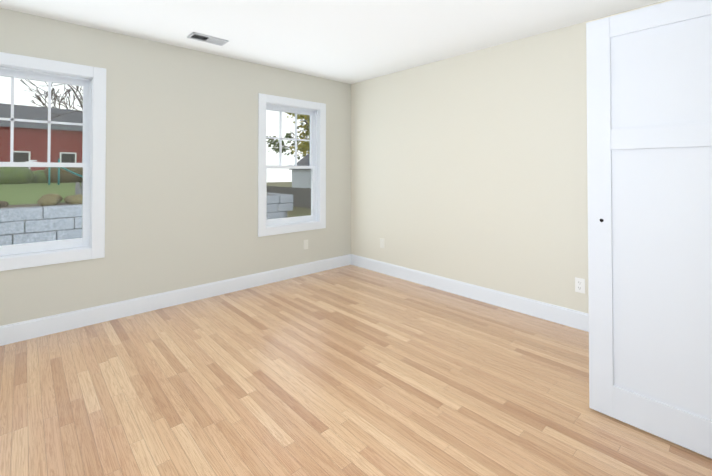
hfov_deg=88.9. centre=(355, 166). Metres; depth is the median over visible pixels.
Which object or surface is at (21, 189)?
lawn
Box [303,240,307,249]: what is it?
outlet
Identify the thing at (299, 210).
ground
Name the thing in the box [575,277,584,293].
electrical outlet
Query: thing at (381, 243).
outlet
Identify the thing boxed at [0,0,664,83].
ceiling
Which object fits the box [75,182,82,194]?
pallet
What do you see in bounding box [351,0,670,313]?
wall
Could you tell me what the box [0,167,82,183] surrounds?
shrubs
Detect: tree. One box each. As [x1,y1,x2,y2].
[20,79,82,118]
[30,85,82,109]
[54,84,82,100]
[266,117,309,159]
[285,112,309,157]
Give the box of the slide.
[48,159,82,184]
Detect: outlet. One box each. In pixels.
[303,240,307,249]
[380,238,383,247]
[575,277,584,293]
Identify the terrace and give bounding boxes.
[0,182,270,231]
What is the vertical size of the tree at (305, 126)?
11.921 m
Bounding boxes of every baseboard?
[0,254,351,345]
[352,254,588,331]
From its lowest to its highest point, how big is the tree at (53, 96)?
13.067 m
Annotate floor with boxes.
[0,265,711,475]
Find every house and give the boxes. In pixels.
[0,103,82,170]
[289,154,310,187]
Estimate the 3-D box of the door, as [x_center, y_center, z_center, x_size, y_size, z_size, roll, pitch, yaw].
[1.507,0.246,1.627,0.047,2.030,0.811,1,-1,-43]
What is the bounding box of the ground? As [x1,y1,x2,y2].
[267,182,310,216]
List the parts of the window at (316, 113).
glass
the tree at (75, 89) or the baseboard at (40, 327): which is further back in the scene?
the tree at (75, 89)
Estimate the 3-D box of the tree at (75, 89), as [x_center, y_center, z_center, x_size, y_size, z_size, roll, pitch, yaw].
[-15.708,-7.055,21.613,9.361,16.682,8.311,1,-1,-43]
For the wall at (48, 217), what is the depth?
6.62 m
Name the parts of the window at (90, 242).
glass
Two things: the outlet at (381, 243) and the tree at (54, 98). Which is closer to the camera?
the outlet at (381, 243)
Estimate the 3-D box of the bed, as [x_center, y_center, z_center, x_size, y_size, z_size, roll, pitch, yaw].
[-6.784,0.653,6.656,10.067,0.256,1.035,1,-1,-43]
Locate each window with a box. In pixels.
[0,52,105,270]
[258,93,325,236]
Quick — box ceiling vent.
[187,32,228,45]
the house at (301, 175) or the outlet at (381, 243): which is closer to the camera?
the outlet at (381, 243)
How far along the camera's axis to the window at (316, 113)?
4.38 m
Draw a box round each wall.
[0,8,350,325]
[0,192,292,245]
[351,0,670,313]
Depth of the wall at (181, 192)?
3.41 m
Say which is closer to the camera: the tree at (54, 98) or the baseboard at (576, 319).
the baseboard at (576, 319)
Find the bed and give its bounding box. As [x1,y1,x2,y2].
[0,193,82,206]
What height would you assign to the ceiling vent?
0.012 m
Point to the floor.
(350, 370)
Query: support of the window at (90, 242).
in the wall at (181, 192)
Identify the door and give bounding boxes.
[586,0,711,458]

